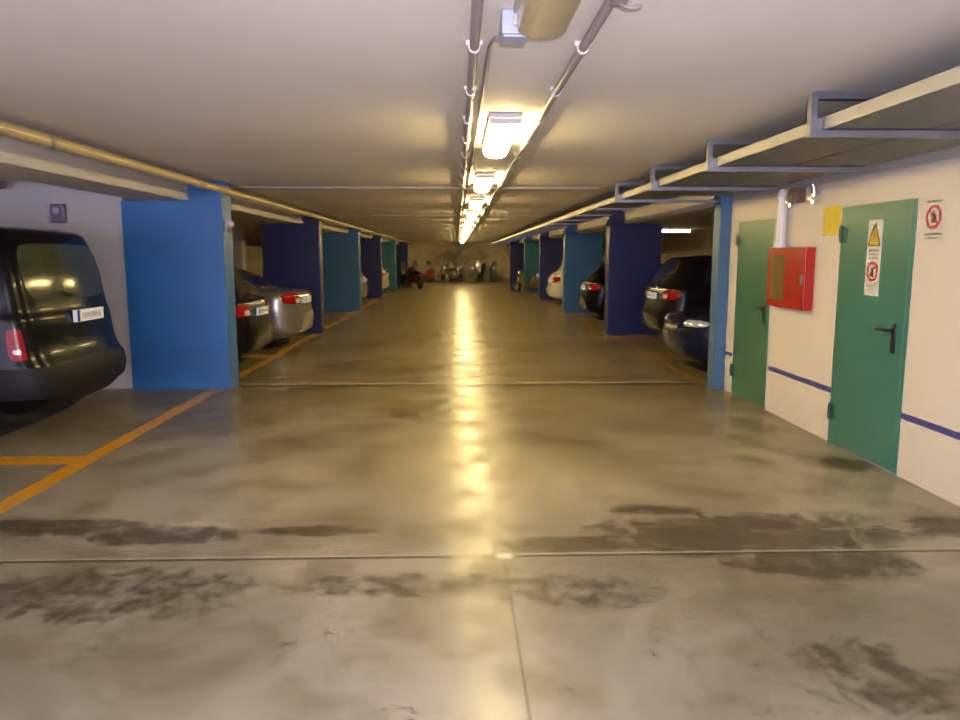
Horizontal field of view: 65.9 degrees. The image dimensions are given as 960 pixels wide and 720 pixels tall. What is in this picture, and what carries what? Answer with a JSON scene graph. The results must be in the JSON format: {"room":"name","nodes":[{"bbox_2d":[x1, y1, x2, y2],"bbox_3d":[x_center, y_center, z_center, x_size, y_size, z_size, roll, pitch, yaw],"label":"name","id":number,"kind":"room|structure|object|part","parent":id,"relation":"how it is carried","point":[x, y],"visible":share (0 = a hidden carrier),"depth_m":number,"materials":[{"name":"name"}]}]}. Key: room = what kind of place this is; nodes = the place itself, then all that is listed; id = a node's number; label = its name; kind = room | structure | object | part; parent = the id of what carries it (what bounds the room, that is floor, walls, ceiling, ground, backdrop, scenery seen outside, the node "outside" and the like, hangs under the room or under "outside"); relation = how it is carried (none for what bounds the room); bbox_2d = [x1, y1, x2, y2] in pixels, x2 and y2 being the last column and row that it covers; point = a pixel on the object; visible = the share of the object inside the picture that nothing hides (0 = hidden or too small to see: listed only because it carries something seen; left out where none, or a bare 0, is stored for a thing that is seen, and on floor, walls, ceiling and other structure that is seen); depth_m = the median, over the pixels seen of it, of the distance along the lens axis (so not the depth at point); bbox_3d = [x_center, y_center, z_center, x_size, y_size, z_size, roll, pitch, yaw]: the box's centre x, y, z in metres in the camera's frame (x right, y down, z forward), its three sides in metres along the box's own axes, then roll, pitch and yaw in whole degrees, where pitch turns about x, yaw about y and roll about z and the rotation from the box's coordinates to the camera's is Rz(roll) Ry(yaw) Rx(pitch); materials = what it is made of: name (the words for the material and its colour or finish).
{"room":"parking garage","nodes":[
{"label":"parking garage","id":0,"kind":"room"},
{"bbox_2d":[0,181,132,388],"bbox_3d":[-6.671,-0.889,8.983,4.820,2.500,0.200,0,8,-2],"label":"wall","id":1,"kind":"structure","parent":0,"point":[96,217],"depth_m":8.83,"materials":[{"name":"white paint"}]},
{"bbox_2d":[50,204,66,222],"bbox_3d":[-4.997,-1.736,8.763,0.160,0.220,0.099,0,8,-2],"label":"alarm box","id":2,"kind":"object","parent":1,"relation":"attached to","point":[58,213],"visible":1,"depth_m":8.74,"materials":[{"name":"plastic"}]},
{"bbox_2d":[245,235,262,277],"bbox_3d":[-9.580,-2.691,21.803,0.200,2.500,52.500,0,8,-2],"label":"wall","id":3,"kind":"structure","parent":0,"point":[253,244],"depth_m":32.17,"materials":[{"name":"beige paint"}]},
{"bbox_2d":[408,242,509,280],"bbox_3d":[-1.495,-6.394,48.156,17.600,2.500,0.200,0,8,-2],"label":"wall","id":4,"kind":"structure","parent":0,"point":[438,253],"depth_m":48.02,"materials":[{"name":"beige paint"}]},
{"bbox_2d":[0,281,959,719],"bbox_3d":[-0.684,-1.417,22.259,17.600,0.150,52.500,0,8,-2],"label":"floor","id":5,"kind":"structure","parent":0,"point":[448,500],"depth_m":4.24,"materials":[{"name":"concrete"}]},
{"bbox_2d":[0,226,125,425],"bbox_3d":[-5.844,-0.309,7.029,4.324,1.895,2.091,0,8,-2],"label":"car","id":6,"kind":"object","parent":5,"relation":"on","point":[59,344],"visible":1,"depth_m":6.62,"materials":[{"name":"black paint"}]},
{"bbox_2d":[6,330,27,360],"bbox_3d":[-3.925,-0.122,6.269,0.147,0.275,0.064,-5,9,-29],"label":"tail light","id":7,"kind":"object","parent":6,"relation":"attached to","point":[16,340],"depth_m":6.26,"materials":[{"name":"red plastic"}]},
{"bbox_3d":[-3.804,-0.446,7.194,0.042,0.112,0.520,0,8,-2],"label":"number plate","id":8,"kind":"part","parent":6,"relation":"part of","materials":[{"name":"white metal"}]},
{"bbox_2d":[82,310,100,317],"bbox_3d":[-3.782,-0.450,7.207,0.002,0.045,0.375,0,8,-2],"label":"license plate","id":9,"kind":"object","parent":6,"relation":"attached to","point":[85,313],"depth_m":7.21,"materials":[{"name":"white metal"}]},
{"bbox_2d":[121,181,238,389],"bbox_3d":[-3.662,-0.903,9.084,1.180,2.500,0.360,0,8,-2],"label":"pillar","id":10,"kind":"structure","parent":5,"relation":"on","point":[178,255],"depth_m":8.93,"materials":[{"name":"blue paint"}]},
{"bbox_2d":[224,219,233,232],"bbox_3d":[-3.018,-1.614,8.934,0.104,0.170,0.100,0,8,-2],"label":"wall lantern","id":11,"kind":"object","parent":10,"relation":"attached to","point":[229,225],"visible":1,"depth_m":8.90,"materials":[{"name":"white plastic"}]},
{"bbox_3d":[-3.055,-1.629,8.931,0.029,0.140,0.100,0,8,-2],"label":"plate","id":12,"kind":"part","parent":11,"relation":"part of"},
{"bbox_3d":[-3.010,-1.639,8.931,0.090,0.090,0.090,0,8,-2],"label":"glass globe","id":13,"kind":"part","parent":11,"relation":"part of"},
{"bbox_2d":[232,229,245,269],"bbox_3d":[-8.016,-3.080,24.576,0.400,2.500,0.400,0,8,-2],"label":"pillar","id":14,"kind":"structure","parent":5,"relation":"on","point":[238,235],"depth_m":24.33,"materials":[{"name":"concrete"}]},
{"bbox_2d":[234,268,273,356],"bbox_3d":[-5.345,-0.663,11.056,4.250,1.475,1.967,0,8,-2],"label":"parked car","id":15,"kind":"object","parent":5,"relation":"on","point":[254,325],"visible":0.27,"depth_m":10.76,"materials":[{"name":"paint"}]},
{"bbox_2d":[235,305,250,317],"bbox_3d":[-3.408,-0.689,10.442,0.262,0.175,0.351,0,8,-2],"label":"tail light","id":16,"kind":"object","parent":15,"relation":"attached to","point":[242,311],"depth_m":10.44,"materials":[{"name":"red plastic"}]},
{"bbox_3d":[-3.269,-0.743,11.109,0.042,0.112,0.520,0,8,-2],"label":"number plate","id":17,"kind":"part","parent":15,"relation":"part of","materials":[{"name":"white metal"}]},
{"bbox_2d":[234,267,313,337],"bbox_3d":[-5.499,-1.005,13.580,4.700,1.450,1.961,0,8,-2],"label":"parked car","id":18,"kind":"object","parent":5,"relation":"on","point":[291,312],"visible":0.18,"depth_m":12.97,"materials":[{"name":"silver paint"}]},
{"bbox_2d":[282,293,299,303],"bbox_3d":[-3.297,-1.080,12.954,0.098,0.194,0.438,5,9,31],"label":"tail light","id":19,"kind":"object","parent":18,"relation":"attached to","point":[287,298],"depth_m":12.89,"materials":[{"name":"red plastic"}]},
{"bbox_3d":[-3.185,-1.121,13.635,0.042,0.112,0.520,0,8,-2],"label":"number plate","id":20,"kind":"part","parent":18,"relation":"part of","materials":[{"name":"white metal"}]},
{"bbox_2d":[261,213,324,333],"bbox_3d":[-3.935,-1.821,15.615,1.180,2.500,0.360,0,8,-2],"label":"pillar","id":21,"kind":"structure","parent":5,"relation":"on","point":[292,254],"depth_m":15.40,"materials":[{"name":"blue paint"}]},
{"bbox_2d":[322,226,361,310],"bbox_3d":[-4.157,-2.732,22.098,1.140,2.500,0.360,0,8,-2],"label":"pillar","id":22,"kind":"structure","parent":5,"relation":"on","point":[341,252],"depth_m":21.94,"materials":[{"name":"blue paint"}]},
{"bbox_2d":[361,271,367,298],"bbox_3d":[-5.910,-2.582,24.711,4.250,1.475,1.967,0,8,-2],"label":"parked car","id":23,"kind":"object","parent":5,"relation":"on","point":[364,288],"visible":0.14,"depth_m":24.48,"materials":[{"name":"grey paint"}]},
{"bbox_2d":[360,234,382,298],"bbox_3d":[-4.354,-3.622,28.432,1.140,2.500,0.360,0,8,-2],"label":"pillar","id":24,"kind":"structure","parent":5,"relation":"on","point":[370,249],"depth_m":28.26,"materials":[{"name":"blue paint"}]},
{"bbox_2d":[382,264,389,288],"bbox_3d":[-6.093,-3.639,32.235,4.250,1.475,1.967,0,8,-2],"label":"parked car","id":25,"kind":"object","parent":5,"relation":"on","point":[385,279],"visible":0.13,"depth_m":31.71,"materials":[{"name":"beige paint"}]},
{"bbox_2d":[382,237,396,290],"bbox_3d":[-4.544,-4.527,34.866,1.160,2.500,0.360,0,8,-2],"label":"pillar","id":26,"kind":"structure","parent":5,"relation":"on","point":[388,248],"depth_m":34.69,"materials":[{"name":"teal paint"}]},
{"bbox_2d":[396,240,407,284],"bbox_3d":[-4.674,-5.431,41.302,1.300,2.500,0.360,0,8,-2],"label":"pillar","id":27,"kind":"structure","parent":5,"relation":"on","point":[402,248],"depth_m":41.09,"materials":[{"name":"blue paint"}]},
{"bbox_2d":[400,261,407,286],"bbox_3d":[-3.976,-4.619,39.538,0.714,1.378,1.820,-3,8,-19],"label":"scooter","id":28,"kind":"object","parent":5,"relation":"on","point":[404,273],"visible":0.64,"depth_m":39.84,"materials":[{"name":"metal"}]},
{"bbox_2d":[405,267,424,288],"bbox_3d":[-3.296,-4.098,37.006,0.714,1.051,1.940,-5,9,-30],"label":"motorbike","id":29,"kind":"object","parent":5,"relation":"on","point":[414,276],"visible":1,"depth_m":36.77,"materials":[{"name":"metal"}]},
{"bbox_2d":[410,260,420,270],"bbox_3d":[-4.142,-5.593,46.469,0.714,1.378,1.940,-3,8,-19],"label":"motorbike","id":30,"kind":"object","parent":5,"relation":"on","point":[415,263],"visible":0.35,"depth_m":45.97,"materials":[{"name":"metal"}]},
{"bbox_2d":[423,260,434,281],"bbox_3d":[-3.148,-5.625,46.697,0.714,1.378,1.820,1,8,10],"label":"scooter","id":31,"kind":"object","parent":5,"relation":"on","point":[430,272],"visible":1,"depth_m":46.19,"materials":[{"name":"metal"}]},
{"bbox_2d":[438,265,449,281],"bbox_3d":[-2.292,-5.439,46.548,0.714,1.051,1.940,-1,8,-10],"label":"motorbike","id":32,"kind":"object","parent":5,"relation":"on","point":[443,270],"visible":1,"depth_m":46.05,"materials":[{"name":"metal"}]},
{"bbox_2d":[448,260,462,281],"bbox_3d":[-1.512,-5.609,46.590,0.714,1.378,1.910,-4,9,-24],"label":"scooter","id":33,"kind":"object","parent":5,"relation":"on","point":[453,272],"visible":0.8,"depth_m":46.62,"materials":[{"name":"metal"}]},
{"bbox_2d":[457,260,477,282],"bbox_3d":[-0.777,-5.398,45.085,0.714,1.378,1.940,-7,11,-41],"label":"motorbike","id":34,"kind":"object","parent":5,"relation":"on","point":[468,272],"visible":1,"depth_m":44.84,"materials":[{"name":"metal"}]},
{"bbox_2d":[475,260,485,281],"bbox_3d":[0.011,-5.630,46.738,0.714,1.378,1.910,1,8,10],"label":"scooter","id":35,"kind":"object","parent":5,"relation":"on","point":[480,267],"visible":0.83,"depth_m":46.19,"materials":[{"name":"metal"}]},
{"bbox_2d":[488,260,498,281],"bbox_3d":[0.809,-5.600,46.520,0.714,1.378,1.940,-1,8,-7],"label":"motorbike","id":36,"kind":"object","parent":5,"relation":"on","point":[492,269],"visible":1,"depth_m":46.03,"materials":[{"name":"metal"}]},
{"bbox_2d":[510,240,523,285],"bbox_3d":[2.298,-5.349,40.722,1.280,2.500,0.360,0,8,-2],"label":"pillar","id":37,"kind":"structure","parent":5,"relation":"on","point":[516,249],"depth_m":40.51,"materials":[{"name":"blue paint"}]},
{"bbox_2d":[511,269,536,291],"bbox_3d":[2.276,-3.558,33.163,1.820,1.052,0.714,-1,8,-7],"label":"scooter","id":38,"kind":"object","parent":5,"relation":"on","point":[515,287],"visible":0.61,"depth_m":33.03,"materials":[{"name":"metal"}]},
{"bbox_2d":[524,237,538,290],"bbox_3d":[2.591,-4.432,34.192,1.100,2.500,0.360,0,8,-2],"label":"pillar","id":39,"kind":"structure","parent":5,"relation":"on","point":[531,249],"depth_m":33.99,"materials":[{"name":"teal paint"}]},
{"bbox_2d":[535,271,538,288],"bbox_3d":[4.518,-3.545,31.568,4.250,1.475,1.967,0,8,-2],"label":"parked car","id":40,"kind":"object","parent":5,"relation":"on","point":[537,274],"visible":0.12,"depth_m":31.34,"materials":[{"name":"grey paint"}]},
{"bbox_2d":[539,232,562,298],"bbox_3d":[2.788,-3.541,27.857,1.100,2.500,0.360,0,8,-2],"label":"pillar","id":41,"kind":"structure","parent":5,"relation":"on","point":[550,249],"depth_m":27.64,"materials":[{"name":"blue paint"}]},
{"bbox_2d":[547,261,604,300],"bbox_3d":[4.442,-2.668,25.324,4.250,1.475,1.967,0,8,-2],"label":"parked car","id":42,"kind":"object","parent":5,"relation":"on","point":[555,280],"visible":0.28,"depth_m":24.60,"materials":[{"name":"white paint"}]},
{"bbox_2d":[552,277,560,281],"bbox_3d":[2.530,-2.676,24.581,0.112,0.175,0.416,-5,10,-34],"label":"tail light","id":43,"kind":"object","parent":42,"relation":"attached to","point":[555,279],"depth_m":24.51,"materials":[{"name":"red plastic"}]},
{"bbox_2d":[562,225,602,311],"bbox_3d":[2.984,-2.651,21.523,1.100,2.500,0.360,0,8,-2],"label":"pillar","id":44,"kind":"structure","parent":5,"relation":"on","point":[582,252],"depth_m":21.32,"materials":[{"name":"blue paint"}]},
{"bbox_2d":[579,262,662,315],"bbox_3d":[4.750,-1.820,19.290,4.250,1.475,1.967,0,8,-2],"label":"parked car","id":45,"kind":"object","parent":5,"relation":"on","point":[592,294],"visible":0.2,"depth_m":18.56,"materials":[{"name":"black paint"}]},
{"bbox_2d":[588,283,599,290],"bbox_3d":[2.837,-1.828,18.547,0.112,0.175,0.416,-5,10,-34],"label":"tail light","id":46,"kind":"object","parent":45,"relation":"attached to","point":[591,286],"depth_m":18.48,"materials":[{"name":"red plastic"}]},
{"bbox_2d":[604,212,661,334],"bbox_3d":[3.184,-1.796,15.436,1.080,2.500,0.360,0,8,-2],"label":"pillar","id":47,"kind":"structure","parent":5,"relation":"on","point":[633,251],"depth_m":15.25,"materials":[{"name":"blue paint"}]},
{"bbox_2d":[641,255,711,333],"bbox_3d":[5.292,-1.052,13.252,4.601,1.635,2.049,0,8,-2],"label":"parked car","id":48,"kind":"object","parent":5,"relation":"on","point":[682,282],"visible":0.31,"depth_m":12.46,"materials":[{"name":"paint"}]},
{"bbox_3d":[3.052,-1.155,13.168,0.042,0.112,0.520,0,8,-2],"label":"number plate","id":49,"kind":"part","parent":48,"relation":"part of","materials":[{"name":"white metal"}]},
{"bbox_2d":[662,290,680,299],"bbox_3d":[3.225,-1.096,12.466,0.241,0.172,0.327,0,8,-2],"label":"tail light","id":50,"kind":"object","parent":48,"relation":"attached to","point":[667,294],"depth_m":12.40,"materials":[{"name":"red plastic"}]},
{"bbox_2d":[661,305,709,360],"bbox_3d":[4.877,-0.630,10.823,4.250,1.475,1.967,0,8,-2],"label":"parked car","id":51,"kind":"object","parent":5,"relation":"on","point":[685,332],"visible":0.16,"depth_m":10.30,"materials":[{"name":"paint"}]},
{"bbox_2d":[665,321,678,331],"bbox_3d":[2.795,-0.490,10.778,0.081,0.112,0.534,0,8,-2],"label":"radiator grille","id":52,"kind":"object","parent":51,"relation":"attached to","point":[671,326],"depth_m":10.71,"materials":[{"name":"silver plastic"}]},
{"bbox_2d":[707,195,732,388],"bbox_3d":[3.242,-0.899,9.052,0.760,2.500,0.230,0,8,-2],"label":"pillar","id":53,"kind":"structure","parent":5,"relation":"on","point":[722,209],"depth_m":8.98,"materials":[{"name":"blue paint"}]},
{"bbox_2d":[0,0,959,241],"bbox_3d":[-0.684,-4.041,21.890,17.600,0.150,52.500,0,8,-2],"label":"ceiling","id":54,"kind":"structure","parent":0,"point":[236,93],"depth_m":3.83,"materials":[{"name":"paint"}]},
{"bbox_2d":[0,178,7,188],"bbox_3d":[-5.553,-1.945,7.939,0.200,0.115,1.280,0,8,-2],"label":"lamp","id":55,"kind":"object","parent":54,"relation":"attached to","point":[3,182],"visible":1,"depth_m":8.51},
{"bbox_2d":[0,181,6,188],"bbox_3d":[-5.553,-1.931,7.942,0.184,0.085,1.260,0,8,-2],"label":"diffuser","id":56,"kind":"object","parent":55,"relation":"attached to","point":[3,184],"depth_m":8.52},
{"bbox_2d":[2,120,207,181],"bbox_3d":[-2.997,-1.169,2.319,0.058,0.060,12.900,0,8,-2],"label":"pipe","id":57,"kind":"object","parent":54,"relation":"attached to","point":[2,120],"visible":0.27,"depth_m":5.84,"materials":[{"name":"beige metal"}]},
{"bbox_2d":[0,135,399,243],"bbox_3d":[-4.148,-3.838,21.811,0.570,0.230,52.500,0,8,-2],"label":"ceiling beam","id":58,"kind":"structure","parent":54,"relation":"attached to","point":[19,159],"depth_m":6.89,"materials":[{"name":"concrete"}]},
{"bbox_2d":[0,120,413,243],"bbox_3d":[-3.475,-3.885,21.871,0.102,0.151,52.390,0,8,-2],"label":"pipe","id":59,"kind":"object","parent":54,"relation":"attached to","point":[46,139],"visible":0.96,"depth_m":6.28,"materials":[{"name":"beige metal"}]},
{"bbox_2d":[238,186,599,188],"bbox_3d":[-0.755,-2.183,9.369,4.560,0.032,0.030,0,8,-2],"label":"conduit","id":60,"kind":"object","parent":54,"relation":"attached to","point":[291,187],"visible":1,"depth_m":9.35,"materials":[{"name":"grey plastic"}]},
{"bbox_2d":[328,214,541,215],"bbox_3d":[-0.955,-3.087,15.802,4.560,0.032,0.030,0,8,-2],"label":"conduit","id":61,"kind":"object","parent":54,"relation":"attached to","point":[328,214],"visible":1,"depth_m":15.78,"materials":[{"name":"grey plastic"}]},
{"bbox_2d":[366,227,516,227],"bbox_3d":[-1.158,-4.005,22.335,4.560,0.032,0.030,0,8,-2],"label":"conduit","id":62,"kind":"object","parent":54,"relation":"attached to","point":[366,227],"visible":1,"depth_m":22.32,"materials":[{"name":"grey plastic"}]},
{"bbox_2d":[386,233,503,233],"bbox_3d":[-1.358,-4.910,28.769,4.560,0.032,0.030,0,8,-2],"label":"conduit","id":63,"kind":"object","parent":54,"relation":"attached to","point":[386,233],"visible":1,"depth_m":28.75,"materials":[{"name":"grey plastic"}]},
{"bbox_2d":[399,237,494,237],"bbox_3d":[-1.558,-5.814,35.202,4.560,0.032,0.030,0,8,-2],"label":"conduit","id":64,"kind":"object","parent":54,"relation":"attached to","point":[399,237],"visible":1,"depth_m":35.19,"materials":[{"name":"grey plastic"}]},
{"bbox_2d":[464,224,470,229],"bbox_3d":[-0.361,-3.824,21.304,0.200,0.115,1.280,0,8,-2],"label":"ceiling lamp","id":65,"kind":"object","parent":54,"relation":"attached to","point":[466,227],"visible":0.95,"depth_m":20.68,"materials":[{"name":"white plastic"}]},
{"bbox_2d":[465,218,473,224],"bbox_3d":[-0.261,-3.372,18.087,0.200,0.115,1.280,0,8,-2],"label":"ceiling lamp","id":66,"kind":"object","parent":54,"relation":"attached to","point":[467,221],"visible":0.98,"depth_m":17.47,"materials":[{"name":"white plastic"}]},
{"bbox_2d":[465,221,473,224],"bbox_3d":[-0.261,-3.357,18.090,0.184,0.085,1.260,0,8,-2],"label":"diffuser","id":67,"kind":"object","parent":66,"relation":"attached to","point":[466,222],"depth_m":17.57,"materials":[{"name":"white plastic"}]},
{"bbox_2d":[458,0,483,241],"bbox_3d":[-0.610,-3.941,21.907,0.068,0.050,51.500,0,8,-2],"label":"conduit","id":68,"kind":"object","parent":54,"relation":"attached to","point":[474,44],"visible":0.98,"depth_m":3.51,"materials":[{"name":"grey plastic"}]},
{"bbox_2d":[467,210,477,218],"bbox_3d":[-0.161,-2.920,14.871,0.200,0.115,1.280,0,8,-2],"label":"ceiling lamp","id":69,"kind":"object","parent":54,"relation":"attached to","point":[471,214],"visible":1,"depth_m":14.25,"materials":[{"name":"white plastic"}]},
{"bbox_2d":[467,213,476,218],"bbox_3d":[-0.161,-2.905,14.873,0.184,0.085,1.260,0,8,-2],"label":"diffuser","id":70,"kind":"object","parent":69,"relation":"attached to","point":[469,215],"depth_m":14.47,"materials":[{"name":"white plastic"}]},
{"bbox_2d":[459,50,491,240],"bbox_3d":[-0.649,-4.425,25.272,0.021,0.022,44.700,0,8,-2],"label":"conduit","id":71,"kind":"object","parent":54,"relation":"attached to","point":[488,55],"visible":0.89,"depth_m":4.39,"materials":[{"name":"grey plastic"}]},
{"bbox_2d":[469,196,483,209],"bbox_3d":[-0.061,-2.467,11.654,0.200,0.115,1.280,0,8,-2],"label":"ceiling lamp","id":72,"kind":"object","parent":54,"relation":"attached to","point":[475,202],"visible":1,"depth_m":11.04,"materials":[{"name":"white plastic"}]},
{"bbox_2d":[470,201,482,209],"bbox_3d":[-0.061,-2.453,11.656,0.184,0.085,1.260,0,8,-2],"label":"diffuser","id":73,"kind":"object","parent":72,"relation":"attached to","point":[475,205],"depth_m":11.32,"materials":[{"name":"white plastic"}]},
{"bbox_2d":[473,172,494,192],"bbox_3d":[0.039,-2.015,8.437,0.200,0.115,1.280,0,8,-2],"label":"ceiling lamp","id":74,"kind":"object","parent":54,"relation":"attached to","point":[483,181],"visible":1,"depth_m":7.82,"materials":[{"name":"white plastic"}]},
{"bbox_2d":[474,178,493,192],"bbox_3d":[0.039,-2.001,8.439,0.184,0.085,1.260,0,8,-2],"label":"diffuser","id":75,"kind":"object","parent":74,"relation":"attached to","point":[481,185],"depth_m":8.15,"materials":[{"name":"white plastic"}]},
{"bbox_2d":[483,113,521,157],"bbox_3d":[0.139,-1.563,5.220,0.200,0.115,1.280,0,8,-2],"label":"ceiling lamp","id":76,"kind":"object","parent":54,"relation":"attached to","point":[502,128],"visible":1,"depth_m":4.75,"materials":[{"name":"white plastic"}]},
{"bbox_2d":[487,9,527,52],"bbox_3d":[0.105,-1.250,2.914,0.109,0.094,0.519,-1,8,-6],"label":"junction box","id":77,"kind":"object","parent":54,"relation":"attached to","point":[509,33],"visible":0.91,"depth_m":2.67,"materials":[{"name":"grey plastic"}]},
{"bbox_2d":[465,0,614,242],"bbox_3d":[-0.160,-3.943,21.920,0.068,0.050,51.500,0,8,-2],"label":"conduit","id":78,"kind":"object","parent":54,"relation":"attached to","point":[582,47],"visible":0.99,"depth_m":3.56,"materials":[{"name":"grey plastic"}]},
{"bbox_2d":[610,0,642,9],"bbox_3d":[0.472,-1.186,2.411,0.073,0.080,0.183,4,9,27],"label":"cable","id":79,"kind":"object","parent":78,"relation":"hanging from","point":[622,3],"visible":1,"depth_m":2.39,"materials":[{"name":"grey plastic"}]},
{"bbox_2d":[514,0,580,37],"bbox_3d":[0.240,-1.110,1.993,0.200,0.115,1.280,0,8,-2],"label":"ceiling lamp","id":80,"kind":"object","parent":54,"relation":"attached to","point":[532,18],"visible":1,"depth_m":2.43,"materials":[{"name":"white plastic"}]},
{"bbox_2d":[520,196,714,243],"bbox_3d":[2.766,-4.763,28.392,0.460,0.230,39.640,0,8,-2],"label":"ceiling beam","id":81,"kind":"structure","parent":54,"relation":"attached to","point":[659,212],"depth_m":12.95,"materials":[{"name":"concrete"}]},
{"bbox_2d":[662,229,690,231],"bbox_3d":[6.246,-4.238,24.250,1.280,0.115,0.200,0,8,-2],"label":"lamp","id":82,"kind":"object","parent":54,"relation":"attached to","point":[663,230],"visible":0.44,"depth_m":24.16,"materials":[{"name":"white plastic"}]},
{"bbox_2d":[662,230,690,231],"bbox_3d":[6.246,-4.223,24.252,1.260,0.085,0.184,0,8,-2],"label":"diffuser","id":83,"kind":"object","parent":82,"relation":"attached to","point":[662,230],"depth_m":24.17,"materials":[{"name":"white plastic"}]},
{"bbox_2d":[488,66,959,244],"bbox_3d":[1.872,-3.824,21.747,1.260,0.236,51.000,0,8,-2],"label":"cable tray","id":84,"kind":"object","parent":54,"relation":"hanging from","point":[923,116],"visible":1,"depth_m":4.85,"materials":[{"name":"metal"}]},
{"bbox_2d":[603,230,712,262],"bbox_3d":[8.014,-3.661,28.710,0.200,2.500,39.640,0,8,-2],"label":"wall","id":85,"kind":"structure","parent":0,"point":[692,243],"depth_m":28.50,"materials":[{"name":"beige paint"}]},
{"bbox_2d":[724,145,959,506],"bbox_3d":[5.957,0.003,2.641,5.530,2.500,12.860,0,8,-2],"label":"wall","id":86,"kind":"structure","parent":0,"point":[801,342],"depth_m":5.42,"materials":[{"name":"white paint"}]},
{"bbox_2d":[729,216,776,409],"bbox_3d":[3.038,-0.543,8.212,0.202,2.028,1.018,0,8,-2],"label":"door","id":87,"kind":"structure","parent":86,"relation":"in","point":[749,367],"depth_m":8.15,"materials":[{"name":"green paint"}]},
{"bbox_3d":[2.983,-0.495,7.903,0.072,0.220,0.162,0,8,-2],"label":"handle","id":88,"kind":"part","parent":87,"relation":"part of","materials":[{"name":"black plastic"}]},
{"bbox_2d":[766,247,815,310],"bbox_3d":[2.999,-0.798,7.185,0.099,0.580,0.820,0,8,-2],"label":"cabinet","id":89,"kind":"object","parent":86,"relation":"attached to","point":[790,275],"visible":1,"depth_m":7.04,"materials":[{"name":"red metal"}]},
{"bbox_3d":[2.960,-0.819,7.372,0.004,0.446,0.336,0,8,-2],"label":"glass pane","id":90,"kind":"part","parent":89,"relation":"part of","materials":[{"name":"glass"}]},
{"bbox_2d":[774,189,787,247],"bbox_3d":[2.973,-1.390,7.293,0.118,0.561,0.120,0,8,-2],"label":"pipe","id":91,"kind":"object","parent":89,"relation":"attached to","point":[781,221],"visible":0.96,"depth_m":7.26,"materials":[{"name":"white plastic"}]},
{"bbox_2d":[785,188,796,206],"bbox_3d":[3.002,-1.567,7.137,0.089,0.178,0.060,0,8,-2],"label":"conduit elbow","id":92,"kind":"object","parent":86,"relation":"attached to","point":[786,202],"visible":0.35,"depth_m":7.13,"materials":[{"name":"silver metal"}]},
{"bbox_2d":[788,188,805,202],"bbox_3d":[2.991,-1.554,6.997,0.119,0.130,0.140,0,8,-2],"label":"junction box","id":93,"kind":"object","parent":86,"relation":"attached to","point":[795,195],"visible":1,"depth_m":6.93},
{"bbox_2d":[808,183,820,203],"bbox_3d":[3.016,-1.502,6.672,0.089,0.178,0.060,0,8,-2],"label":"conduit elbow","id":94,"kind":"object","parent":86,"relation":"attached to","point":[813,198],"visible":1,"depth_m":6.65,"materials":[{"name":"silver metal"}]},
{"bbox_2d":[823,205,841,235],"bbox_3d":[3.067,-1.214,6.446,0.004,0.250,0.290,0,8,-2],"label":"notice","id":95,"kind":"object","parent":86,"relation":"attached to","point":[832,214],"visible":0.96,"depth_m":6.44,"materials":[{"name":"yellow paper"}]},
{"bbox_2d":[826,214,837,226],"bbox_3d":[3.066,-1.213,6.446,0.002,0.108,0.200,0,8,-2],"label":"print","id":96,"kind":"object","parent":95,"relation":"attached to","point":[831,219],"depth_m":6.45},
{"bbox_2d":[827,198,918,474],"bbox_3d":[3.110,-0.217,5.891,0.202,2.028,1.028,0,8,-2],"label":"door","id":97,"kind":"structure","parent":86,"relation":"in","point":[864,409],"depth_m":5.81,"materials":[{"name":"green paint"}]},
{"bbox_2d":[864,219,883,295],"bbox_3d":[3.074,-0.798,5.788,0.010,0.590,0.200,0,8,-2],"label":"warning sign","id":98,"kind":"object","parent":97,"relation":"attached to","point":[875,230],"visible":1,"depth_m":5.78,"materials":[{"name":"white plastic"}]},
{"bbox_2d":[869,250,878,258],"bbox_3d":[3.075,-0.827,5.784,0.002,0.069,0.130,0,8,-2],"label":"print","id":99,"kind":"object","parent":98,"relation":"on","point":[873,254],"depth_m":5.78},
{"bbox_3d":[3.055,-0.169,5.587,0.072,0.220,0.162,0,8,-2],"label":"handle","id":100,"kind":"part","parent":97,"relation":"part of","materials":[{"name":"black plastic"}]},
{"bbox_2d":[920,195,947,244],"bbox_3d":[3.107,-0.955,5.072,0.010,0.320,0.255,0,8,-2],"label":"prohibition sign","id":101,"kind":"object","parent":86,"relation":"attached to","point":[934,216],"visible":1,"depth_m":5.06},
{"bbox_2d":[923,233,940,238],"bbox_3d":[3.108,-0.851,5.089,0.002,0.041,0.190,0,8,-2],"label":"print","id":102,"kind":"object","parent":101,"relation":"attached to","point":[925,235],"depth_m":5.09}
]}

